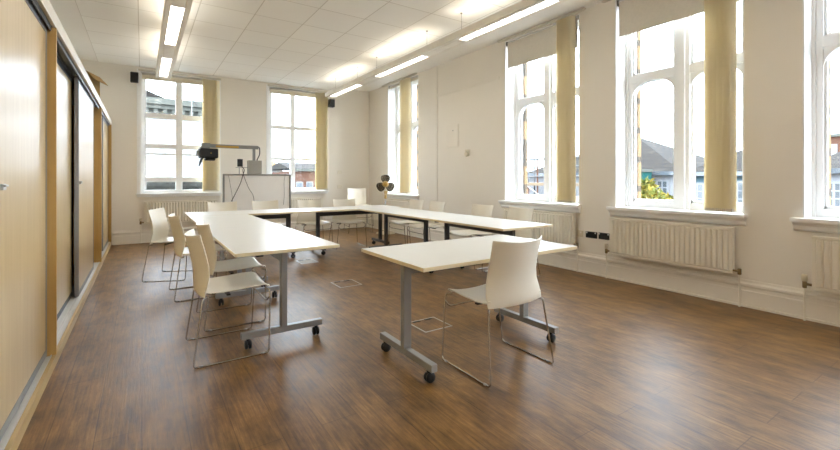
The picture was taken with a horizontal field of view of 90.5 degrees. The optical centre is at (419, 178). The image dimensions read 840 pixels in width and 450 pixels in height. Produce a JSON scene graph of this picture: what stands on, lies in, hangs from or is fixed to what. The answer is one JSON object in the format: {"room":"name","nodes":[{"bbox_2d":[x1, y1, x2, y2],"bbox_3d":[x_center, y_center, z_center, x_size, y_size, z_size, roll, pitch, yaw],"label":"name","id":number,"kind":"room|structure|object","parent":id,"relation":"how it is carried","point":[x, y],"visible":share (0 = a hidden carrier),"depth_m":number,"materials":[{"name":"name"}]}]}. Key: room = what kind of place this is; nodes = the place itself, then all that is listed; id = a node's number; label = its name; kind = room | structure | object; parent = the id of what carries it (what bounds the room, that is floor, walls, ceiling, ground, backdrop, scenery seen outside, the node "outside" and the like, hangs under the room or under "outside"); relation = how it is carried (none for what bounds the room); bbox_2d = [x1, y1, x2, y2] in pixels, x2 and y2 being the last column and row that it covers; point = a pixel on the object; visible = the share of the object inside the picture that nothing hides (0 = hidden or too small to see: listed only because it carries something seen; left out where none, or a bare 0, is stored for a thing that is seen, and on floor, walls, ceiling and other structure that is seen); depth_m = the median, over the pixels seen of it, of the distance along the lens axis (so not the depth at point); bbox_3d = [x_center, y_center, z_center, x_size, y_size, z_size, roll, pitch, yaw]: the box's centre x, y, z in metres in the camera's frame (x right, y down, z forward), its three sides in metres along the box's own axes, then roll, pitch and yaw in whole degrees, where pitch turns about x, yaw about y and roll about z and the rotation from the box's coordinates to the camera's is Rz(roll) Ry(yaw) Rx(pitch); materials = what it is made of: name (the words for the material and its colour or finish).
{"room":"meeting room","nodes":[
{"label":"meeting room","id":0,"kind":"room"},
{"bbox_2d":[80,59,368,244],"bbox_3d":[-3.935,-0.620,9.336,6.060,3.740,0.300,0,0,-34],"label":"wall","id":1,"kind":"structure","parent":0,"point":[243,102],"depth_m":9.08,"materials":[{"name":"beige paint"}]},
{"bbox_2d":[130,72,138,82],"bbox_3d":[-5.484,-1.945,8.001,0.130,0.190,0.196,0,0,-34],"label":"wall speaker","id":2,"kind":"object","parent":1,"relation":"attached to","point":[134,76],"visible":1,"depth_m":7.93,"materials":[{"name":"black plastic"}]},
{"bbox_2d":[139,199,217,242],"bbox_3d":[-4.842,0.842,8.475,1.443,0.813,0.112,0,0,-34],"label":"radiator","id":3,"kind":"object","parent":1,"relation":"attached to","point":[179,207],"visible":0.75,"depth_m":8.40,"materials":[{"name":"beige metal"}]},
{"bbox_2d":[136,69,221,196],"bbox_3d":[-4.918,-0.895,8.557,1.520,2.500,0.265,0,0,-34],"label":"window","id":4,"kind":"structure","parent":1,"relation":"in","point":[142,114],"depth_m":8.46,"materials":[{"name":"white paint"}]},
{"bbox_2d":[142,73,201,84],"bbox_3d":[-4.907,-2.026,8.559,1.340,0.127,0.073,0,0,-34],"label":"roller blind","id":5,"kind":"object","parent":4,"relation":"attached to","point":[147,76],"visible":0.73,"depth_m":8.48,"materials":[{"name":"beige fabric"}]},
{"bbox_2d":[138,69,220,191],"bbox_3d":[-4.846,-0.935,8.467,1.460,2.400,0.084,0,0,-34],"label":"vertical blind","id":6,"kind":"object","parent":4,"relation":"attached to","point":[210,89],"visible":1,"depth_m":8.76,"materials":[{"name":"fabric"}]},
{"bbox_2d":[113,217,368,244],"bbox_3d":[-3.565,1.119,9.375,5.399,0.262,0.045,0,0,-34],"label":"baseboard","id":7,"kind":"structure","parent":1,"relation":"attached to","point":[126,236],"depth_m":8.38,"materials":[{"name":"beige paint"}]},
{"bbox_2d":[266,84,328,193],"bbox_3d":[-2.913,-0.895,9.895,1.480,2.500,0.265,0,0,-34],"label":"window","id":8,"kind":"structure","parent":1,"relation":"in","point":[269,126],"depth_m":9.86,"materials":[{"name":"white paint"}]},
{"bbox_2d":[269,88,314,97],"bbox_3d":[-2.903,-2.026,9.897,1.300,0.127,0.073,0,0,-34],"label":"roller blind","id":9,"kind":"object","parent":8,"relation":"attached to","point":[272,90],"visible":0.91,"depth_m":9.79,"materials":[{"name":"beige fabric"}]},
{"bbox_2d":[267,84,327,189],"bbox_3d":[-2.837,-0.935,9.808,1.450,2.400,0.084,0,0,-34],"label":"vertical blind","id":10,"kind":"object","parent":8,"relation":"attached to","point":[321,102],"visible":0.91,"depth_m":10.09,"materials":[{"name":"fabric"}]},
{"bbox_2d":[291,197,322,216],"bbox_3d":[-2.846,0.842,9.807,1.293,0.813,0.112,0,0,-34],"label":"radiator","id":11,"kind":"object","parent":1,"relation":"attached to","point":[294,204],"visible":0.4,"depth_m":9.75,"materials":[{"name":"beige metal"}]},
{"bbox_2d":[328,99,334,107],"bbox_3d":[-2.178,-1.850,10.207,0.130,0.190,0.196,0,0,-34],"label":"wall speaker","id":12,"kind":"object","parent":1,"relation":"attached to","point":[331,102],"visible":1,"depth_m":10.12,"materials":[{"name":"black plastic"}]},
{"bbox_2d":[330,99,334,106],"bbox_3d":[-2.126,-1.850,10.129,0.110,0.170,0.008,0,0,-34],"label":"grille","id":13,"kind":"object","parent":12,"relation":"attached to","point":[332,101],"depth_m":10.12,"materials":[{"name":"black plastic"}]},
{"bbox_2d":[49,0,601,91],"bbox_3d":[0.062,-2.340,3.348,6.060,0.300,14.100,0,0,-34],"label":"ceiling","id":14,"kind":"structure","parent":0,"point":[300,43],"depth_m":6.31,"materials":[{"name":"tile"}]},
{"bbox_2d":[155,0,192,78],"bbox_3d":[-1.660,-2.005,3.058,0.236,0.369,10.830,0,0,-34],"label":"pendant light","id":15,"kind":"object","parent":14,"relation":"hanging from","point":[175,16],"visible":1,"depth_m":5.25,"materials":[{"name":"white"}]},
{"bbox_2d":[325,0,567,97],"bbox_3d":[0.988,-2.005,4.825,0.236,0.369,10.830,0,0,-34],"label":"pendant light","id":16,"kind":"object","parent":14,"relation":"hanging from","point":[521,10],"visible":1,"depth_m":5.50,"materials":[{"name":"white metal"}]},
{"bbox_2d":[17,227,839,449],"bbox_3d":[0.131,1.375,3.514,6.960,0.250,14.900,0,0,-34],"label":"floor","id":17,"kind":"structure","parent":0,"point":[635,366],"depth_m":2.70,"materials":[{"name":"brown wood"}]},
{"bbox_2d":[0,0,56,449],"bbox_3d":[-0.506,0.070,-0.674,0.630,2.359,8.000,0,0,-34],"label":"cupboard","id":18,"kind":"object","parent":17,"relation":"on","point":[28,40],"visible":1,"depth_m":2.26,"materials":[{"name":"brown wood"}]},
{"bbox_2d":[51,16,101,361],"bbox_3d":[-3.770,0.070,4.216,0.630,2.359,3.760,0,0,-34],"label":"cupboard","id":19,"kind":"object","parent":17,"relation":"on","point":[79,125],"visible":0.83,"depth_m":4.16,"materials":[{"name":"brown wood"}]},
{"bbox_2d":[86,71,107,96],"bbox_3d":[-4.674,-1.281,5.629,0.585,0.338,0.546,0,0,-16],"label":"cardboard box","id":20,"kind":"object","parent":19,"relation":"on","point":[95,80],"visible":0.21,"depth_m":5.80,"materials":[{"name":"brown cardboard"}]},
{"bbox_2d":[73,100,110,264],"bbox_3d":[-5.451,0.070,6.735,0.630,2.359,2.295,0,0,-34],"label":"cupboard","id":21,"kind":"object","parent":17,"relation":"on","point":[106,120],"visible":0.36,"depth_m":7.27,"materials":[{"name":"brown wood"}]},
{"bbox_2d":[142,207,192,281],"bbox_3d":[-3.177,0.814,5.359,0.545,0.873,0.591,0,0,-11],"label":"chair","id":22,"kind":"object","parent":17,"relation":"on","point":[158,219],"visible":0.7,"depth_m":5.40,"materials":[{"name":"beige plastic"}]},
{"bbox_2d":[168,213,226,301],"bbox_3d":[-2.452,0.814,4.579,0.545,0.873,0.591,0,0,-36],"label":"chair","id":23,"kind":"object","parent":17,"relation":"on","point":[180,249],"visible":0.82,"depth_m":4.34,"materials":[{"name":"beige plastic"}]},
{"bbox_2d":[207,201,236,211],"bbox_3d":[-3.185,0.814,6.780,0.591,0.873,0.545,0,0,-34],"label":"chair","id":24,"kind":"object","parent":17,"relation":"on","point":[212,206],"visible":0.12,"depth_m":6.99,"materials":[{"name":"beige plastic"}]},
{"bbox_2d":[184,228,270,368],"bbox_3d":[-1.444,0.814,3.106,0.545,0.873,0.591,0,0,-34],"label":"chair","id":25,"kind":"object","parent":17,"relation":"on","point":[203,284],"visible":1,"depth_m":2.95,"materials":[{"name":"beige plastic"}]},
{"bbox_2d":[196,220,266,331],"bbox_3d":[-1.719,0.814,3.770,0.545,0.873,0.591,0,0,-34],"label":"chair","id":26,"kind":"object","parent":17,"relation":"on","point":[205,231],"visible":0.79,"depth_m":3.61,"materials":[{"name":"beige plastic"}]},
{"bbox_2d":[189,214,278,294],"bbox_3d":[-2.357,0.879,5.162,0.755,0.739,1.700,0,0,-34],"label":"folding table","id":27,"kind":"object","parent":17,"relation":"on","point":[237,220],"visible":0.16,"depth_m":5.00,"materials":[{"name":"beige laminate"}]},
{"bbox_2d":[199,143,290,227],"bbox_3d":[-3.529,0.275,8.537,1.757,1.950,0.600,0,0,-34],"label":"stand","id":28,"kind":"object","parent":17,"relation":"on","point":[254,185],"visible":0.84,"depth_m":8.56,"materials":[{"name":"grey metal"}]},
{"bbox_2d":[196,148,217,165],"bbox_3d":[-4.150,-0.421,8.119,0.370,0.350,0.266,0,0,-34],"label":"projector","id":29,"kind":"object","parent":28,"relation":"hanging from","point":[209,154],"visible":1,"depth_m":8.02,"materials":[{"name":"black plastic"}]},
{"bbox_2d":[184,208,310,257],"bbox_3d":[-2.654,0.879,6.471,1.700,0.739,0.775,0,0,-34],"label":"folding table","id":30,"kind":"object","parent":17,"relation":"on","point":[266,213],"visible":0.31,"depth_m":6.54,"materials":[{"name":"beige laminate"}]},
{"bbox_2d":[252,200,285,226],"bbox_3d":[-2.612,0.814,7.156,0.591,0.873,0.545,0,0,-34],"label":"chair","id":31,"kind":"object","parent":17,"relation":"on","point":[256,205],"visible":0.25,"depth_m":7.37,"materials":[{"name":"beige plastic"}]},
{"bbox_2d":[211,225,339,348],"bbox_3d":[-1.412,0.879,3.746,0.755,0.739,1.700,0,0,-34],"label":"folding table","id":32,"kind":"object","parent":17,"relation":"on","point":[276,241],"visible":1,"depth_m":3.29,"materials":[{"name":"beige laminate"}]},
{"bbox_2d":[296,259,317,263],"bbox_3d":[-1.712,1.247,6.312,0.260,0.004,0.300,0,0,-34],"label":"box","id":33,"kind":"object","parent":17,"relation":"on","point":[306,261],"visible":1,"depth_m":6.30,"materials":[{"name":"metal"}]},
{"bbox_2d":[295,199,332,251],"bbox_3d":[-1.925,0.814,7.495,0.591,0.873,0.545,0,0,-34],"label":"chair","id":34,"kind":"object","parent":17,"relation":"on","point":[305,219],"visible":0.83,"depth_m":7.64,"materials":[{"name":"beige plastic"}]},
{"bbox_2d":[330,279,361,287],"bbox_3d":[-0.882,1.247,4.978,0.280,0.004,0.300,0,0,-34],"label":"socket","id":35,"kind":"object","parent":17,"relation":"on","point":[345,283],"visible":1,"depth_m":4.97,"materials":[{"name":"wood"}]},
{"bbox_2d":[329,199,366,248],"bbox_3d":[-1.345,0.814,7.726,0.591,0.873,0.545,0,0,-30],"label":"chair","id":36,"kind":"object","parent":17,"relation":"on","point":[343,219],"visible":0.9,"depth_m":7.87,"materials":[{"name":"beige plastic"}]},
{"bbox_2d":[297,205,402,254],"bbox_3d":[-1.238,0.879,7.415,1.700,0.739,0.775,0,0,-34],"label":"folding table","id":37,"kind":"object","parent":17,"relation":"on","point":[343,210],"visible":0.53,"depth_m":7.30,"materials":[{"name":"beige laminate"}]},
{"bbox_2d":[344,195,372,233],"bbox_3d":[-1.459,0.814,9.825,0.591,0.873,0.545,0,0,-24],"label":"chair","id":38,"kind":"object","parent":17,"relation":"on","point":[347,195],"visible":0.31,"depth_m":9.71,"materials":[{"name":"beige plastic"}]},
{"bbox_2d":[344,188,373,226],"bbox_3d":[-1.439,0.654,9.779,0.591,0.873,0.545,0,0,-24],"label":"chair","id":39,"kind":"object","parent":38,"relation":"on","point":[359,195],"visible":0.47,"depth_m":10.00,"materials":[{"name":"beige plastic"}]},
{"bbox_2d":[376,173,394,234],"bbox_3d":[-0.791,0.558,9.571,0.496,1.382,0.440,0,0,-4],"label":"pedestal fan","id":40,"kind":"object","parent":17,"relation":"on","point":[385,178],"visible":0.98,"depth_m":9.48,"materials":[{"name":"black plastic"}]},
{"bbox_2d":[359,207,453,247],"bbox_3d":[-0.244,0.879,6.590,0.775,0.739,1.700,0,0,-34],"label":"folding table","id":41,"kind":"object","parent":17,"relation":"on","point":[395,212],"visible":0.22,"depth_m":6.54,"materials":[{"name":"beige laminate"}]},
{"bbox_2d":[389,199,423,243],"bbox_3d":[-0.213,0.814,7.565,0.545,0.873,0.591,0,0,-36],"label":"chair","id":42,"kind":"object","parent":17,"relation":"on","point":[414,204],"visible":0.61,"depth_m":7.69,"materials":[{"name":"beige plastic"}]},
{"bbox_2d":[407,201,444,243],"bbox_3d":[0.137,0.814,7.004,0.545,0.873,0.591,0,0,-32],"label":"chair","id":43,"kind":"object","parent":17,"relation":"on","point":[436,206],"visible":0.67,"depth_m":7.11,"materials":[{"name":"beige plastic"}]},
{"bbox_2d":[411,317,451,332],"bbox_3d":[0.083,1.247,3.578,0.280,0.004,0.280,0,0,-34],"label":"cover","id":44,"kind":"object","parent":17,"relation":"on","point":[430,324],"visible":0.88,"depth_m":3.57,"materials":[{"name":"wood"}]},
{"bbox_2d":[361,234,576,382],"bbox_3d":[0.384,0.879,3.112,1.420,0.739,0.810,0,0,-34],"label":"folding table","id":45,"kind":"object","parent":17,"relation":"on","point":[453,253],"visible":0.84,"depth_m":2.89,"materials":[{"name":"beige laminate"}]},
{"bbox_2d":[450,204,493,269],"bbox_3d":[0.775,0.814,6.084,0.545,0.873,0.591,0,0,-36],"label":"chair","id":46,"kind":"object","parent":17,"relation":"on","point":[477,210],"visible":0.6,"depth_m":6.20,"materials":[{"name":"beige plastic"}]},
{"bbox_2d":[413,214,552,272],"bbox_3d":[0.700,0.879,5.174,0.775,0.739,1.700,0,0,-34],"label":"folding table","id":47,"kind":"object","parent":17,"relation":"on","point":[486,224],"visible":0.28,"depth_m":5.00,"materials":[{"name":"beige laminate"}]},
{"bbox_2d":[442,235,553,386],"bbox_3d":[0.525,0.814,2.842,0.591,0.873,0.545,0,0,-34],"label":"chair","id":48,"kind":"object","parent":17,"relation":"on","point":[511,280],"visible":1,"depth_m":2.63,"materials":[{"name":"beige plastic"}]},
{"bbox_2d":[482,206,539,276],"bbox_3d":[1.186,0.814,5.468,0.545,0.873,0.591,0,0,-32],"label":"chair","id":49,"kind":"object","parent":17,"relation":"on","point":[514,213],"visible":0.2,"depth_m":5.60,"materials":[{"name":"beige plastic"}]},
{"bbox_2d":[369,0,839,294],"bbox_3d":[2.704,-0.620,5.171,0.360,3.740,14.800,0,0,-34],"label":"wall","id":50,"kind":"structure","parent":0,"point":[768,249],"depth_m":5.34,"materials":[{"name":"beige paint"}]},
{"bbox_2d":[386,198,411,236],"bbox_3d":[-0.497,0.857,9.530,0.112,0.783,1.193,0,0,-34],"label":"radiator","id":51,"kind":"object","parent":50,"relation":"attached to","point":[390,202],"visible":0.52,"depth_m":9.44,"materials":[{"name":"beige metal"}]},
{"bbox_2d":[383,75,418,199],"bbox_3d":[-0.190,-0.900,9.648,0.685,3.000,1.740,0,0,-34],"label":"window","id":52,"kind":"structure","parent":50,"relation":"in","point":[393,94],"depth_m":10.06,"materials":[{"name":"white paint"}]},
{"bbox_2d":[382,73,416,193],"bbox_3d":[-0.494,-0.970,9.505,0.087,2.590,1.520,0,0,-34],"label":"vertical blind","id":53,"kind":"object","parent":52,"relation":"attached to","point":[405,82],"visible":1,"depth_m":9.18,"materials":[{"name":"fabric"}]},
{"bbox_2d":[389,76,417,88],"bbox_3d":[-0.362,-2.206,9.532,0.070,0.092,1.313,0,0,-34],"label":"roller blind","id":54,"kind":"object","parent":52,"relation":"attached to","point":[414,78],"visible":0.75,"depth_m":9.71,"materials":[{"name":"beige fabric"}]},
{"bbox_2d":[447,124,458,147],"bbox_3d":[0.617,-0.820,7.950,0.024,0.430,0.370,0,0,-34],"label":"access hatch","id":55,"kind":"object","parent":50,"relation":"attached to","point":[452,130],"visible":1,"depth_m":7.91,"materials":[{"name":"beige paint"}]},
{"bbox_2d":[432,67,498,200],"bbox_3d":[0.781,-0.650,7.717,0.011,3.200,1.930,0,0,-34],"label":"trim","id":56,"kind":"structure","parent":50,"relation":"attached to","point":[435,95],"depth_m":8.41,"materials":[{"name":"beige paint"}]},
{"bbox_2d":[498,13,580,212],"bbox_3d":[1.992,-0.900,6.379,0.685,3.000,1.800,0,0,-34],"label":"window","id":57,"kind":"structure","parent":50,"relation":"in","point":[517,101],"depth_m":6.80,"materials":[{"name":"white paint"}]},
{"bbox_2d":[497,7,585,202],"bbox_3d":[1.732,-0.970,6.169,0.088,2.590,1.620,0,0,-34],"label":"vertical blind","id":58,"kind":"object","parent":57,"relation":"attached to","point":[565,24],"visible":1,"depth_m":5.72,"materials":[{"name":"fabric"}]},
{"bbox_2d":[506,15,578,67],"bbox_3d":[1.819,-2.029,6.263,0.070,0.447,1.373,0,0,-34],"label":"roller blind","id":59,"kind":"object","parent":57,"relation":"attached to","point":[540,44],"visible":0.73,"depth_m":6.35,"materials":[{"name":"beige fabric"}]},
{"bbox_2d":[502,208,578,271],"bbox_3d":[1.729,0.857,6.194,0.112,0.783,1.463,0,0,-34],"label":"radiator","id":60,"kind":"object","parent":50,"relation":"attached to","point":[563,231],"visible":0.46,"depth_m":5.83,"materials":[{"name":"beige metal"}]},
{"bbox_2d":[577,230,582,236],"bbox_3d":[2.167,0.737,5.632,0.018,0.085,0.088,0,0,-34],"label":"wall socket","id":61,"kind":"object","parent":50,"relation":"attached to","point":[579,232],"visible":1,"depth_m":5.63,"materials":[{"name":"beige plastic"}]},
{"bbox_2d":[586,231,596,238],"bbox_3d":[2.259,0.737,5.494,0.018,0.084,0.165,0,0,-34],"label":"wall socket","id":62,"kind":"object","parent":50,"relation":"attached to","point":[589,234],"visible":1,"depth_m":5.49,"materials":[{"name":"black plastic"}]},
{"bbox_2d":[368,217,839,326],"bbox_3d":[2.573,1.119,5.002,0.045,0.262,14.064,0,0,-34],"label":"baseboard","id":63,"kind":"structure","parent":50,"relation":"attached to","point":[821,307],"depth_m":4.42,"materials":[{"name":"beige paint"}]},
{"bbox_2d":[599,232,608,239],"bbox_3d":[2.359,0.735,5.344,0.018,0.084,0.150,0,0,-34],"label":"wall socket","id":64,"kind":"object","parent":50,"relation":"attached to","point":[605,236],"visible":0.88,"depth_m":5.33,"materials":[{"name":"black plastic"}]},
{"bbox_2d":[604,217,741,306],"bbox_3d":[2.748,0.864,4.668,0.112,0.768,1.443,0,0,-34],"label":"radiator","id":65,"kind":"object","parent":50,"relation":"attached to","point":[706,247],"visible":1,"depth_m":4.52,"materials":[{"name":"beige metal"}]},
{"bbox_2d":[606,0,747,225],"bbox_3d":[3.038,-0.900,4.811,0.685,3.000,1.750,0,0,-34],"label":"window","id":66,"kind":"structure","parent":50,"relation":"in","point":[685,71],"depth_m":4.85,"materials":[{"name":"white paint"}]},
{"bbox_2d":[601,0,736,211],"bbox_3d":[2.765,-0.970,4.622,0.087,2.590,1.620,0,0,-34],"label":"curtain","id":67,"kind":"object","parent":66,"relation":"attached to","point":[720,16],"visible":1,"depth_m":4.19,"materials":[{"name":"fabric"}]},
{"bbox_2d":[617,0,739,36],"bbox_3d":[2.866,-2.014,4.695,0.070,0.477,1.323,0,0,-34],"label":"roller blind","id":68,"kind":"object","parent":66,"relation":"attached to","point":[634,15],"visible":1,"depth_m":4.88,"materials":[{"name":"beige fabric"}]},
{"bbox_2d":[789,0,839,233],"bbox_3d":[4.033,-0.900,3.320,0.685,3.000,1.765,0,0,-34],"label":"window","id":69,"kind":"structure","parent":50,"relation":"in","point":[819,44],"depth_m":3.81,"materials":[{"name":"white paint"}]},
{"bbox_2d":[801,236,839,320],"bbox_3d":[3.800,0.872,3.092,0.112,0.753,1.463,0,0,-34],"label":"radiator","id":70,"kind":"object","parent":50,"relation":"attached to","point":[825,250],"visible":1,"depth_m":3.55,"materials":[{"name":"beige metal"}]},
{"label":"outside","id":71,"kind":"structure","parent":0,"visible":0},
{"bbox_3d":[11.065,6.000,55.476,200.000,0.300,240.000,0,0,-34],"label":"ground","id":72,"kind":"structure","parent":71,"visible":0},
{"bbox_2d":[146,90,201,176],"bbox_3d":[-16.375,0.775,22.464,10.100,10.150,8.450,0,0,-34],"label":"building","id":73,"kind":"structure","parent":72,"relation":"on","point":[158,131],"depth_m":20.52,"materials":[{"name":"stone"}]},
{"bbox_2d":[146,182,201,189],"bbox_3d":[-6.190,2.950,9.725,3.600,5.800,0.550,0,0,-34],"label":"stone parapet","id":74,"kind":"object","parent":72,"relation":"on","point":[149,185],"visible":0.15,"depth_m":9.67,"materials":[{"name":"grey stone"}]},
{"bbox_2d":[184,92,197,176],"bbox_3d":[-9.659,1.097,17.599,0.550,9.507,0.036,0,0,-34],"label":"tv aerial","id":75,"kind":"object","parent":72,"relation":"on","point":[187,92],"visible":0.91,"depth_m":17.60,"materials":[{"name":"grey metal"}]},
{"bbox_2d":[272,162,314,187],"bbox_3d":[-9.184,2.275,34.026,4.900,7.150,7.200,0,0,-34],"label":"brick building","id":76,"kind":"structure","parent":72,"relation":"on","point":[304,172],"depth_m":30.68,"materials":[{"name":"brick"}]},
{"bbox_2d":[527,156,578,194],"bbox_3d":[7.542,2.295,25.592,1.240,7.110,7.200,0,0,-34],"label":"scaffolding","id":77,"kind":"object","parent":72,"relation":"on","point":[534,184],"visible":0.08,"depth_m":25.28,"materials":[{"name":"grey metal"}]},
{"bbox_2d":[527,138,703,195],"bbox_3d":[13.828,1.550,26.963,9.660,8.600,10.100,0,0,-34],"label":"house","id":78,"kind":"structure","parent":72,"relation":"on","point":[658,157],"depth_m":23.20,"materials":[{"name":"grey stone"}]},
{"bbox_2d":[641,169,652,183],"bbox_3d":[10.452,2.675,21.583,1.550,6.350,2.400,0,0,-34],"label":"annex","id":79,"kind":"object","parent":72,"relation":"on","point":[644,172],"visible":0.14,"depth_m":20.76,"materials":[{"name":"stone"}]},
{"bbox_2d":[641,176,672,199],"bbox_3d":[8.928,2.857,16.453,2.940,5.991,2.983,0,0,-2],"label":"tree","id":80,"kind":"object","parent":72,"relation":"on","point":[648,191],"visible":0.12,"depth_m":15.94,"materials":[{"name":"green plant"}]},
{"bbox_2d":[696,150,741,202],"bbox_3d":[17.396,1.875,20.717,8.660,7.950,4.050,0,0,-34],"label":"house","id":81,"kind":"structure","parent":72,"relation":"on","point":[700,170],"depth_m":19.57,"materials":[{"name":"grey stone"}]},
{"bbox_2d":[831,152,839,206],"bbox_3d":[21.018,2.175,15.290,8.660,7.350,8.700,0,0,-34],"label":"house","id":82,"kind":"structure","parent":72,"relation":"on","point":[835,158],"depth_m":15.88,"materials":[{"name":"grey stone"}]},
{"bbox_2d":[831,133,839,154],"bbox_3d":[50.037,0.500,47.522,12.600,10.700,8.100,0,0,-34],"label":"tower block","id":83,"kind":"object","parent":72,"relation":"on","point":[835,138],"visible":0.03,"depth_m":44.72,"materials":[{"name":"red brick"}]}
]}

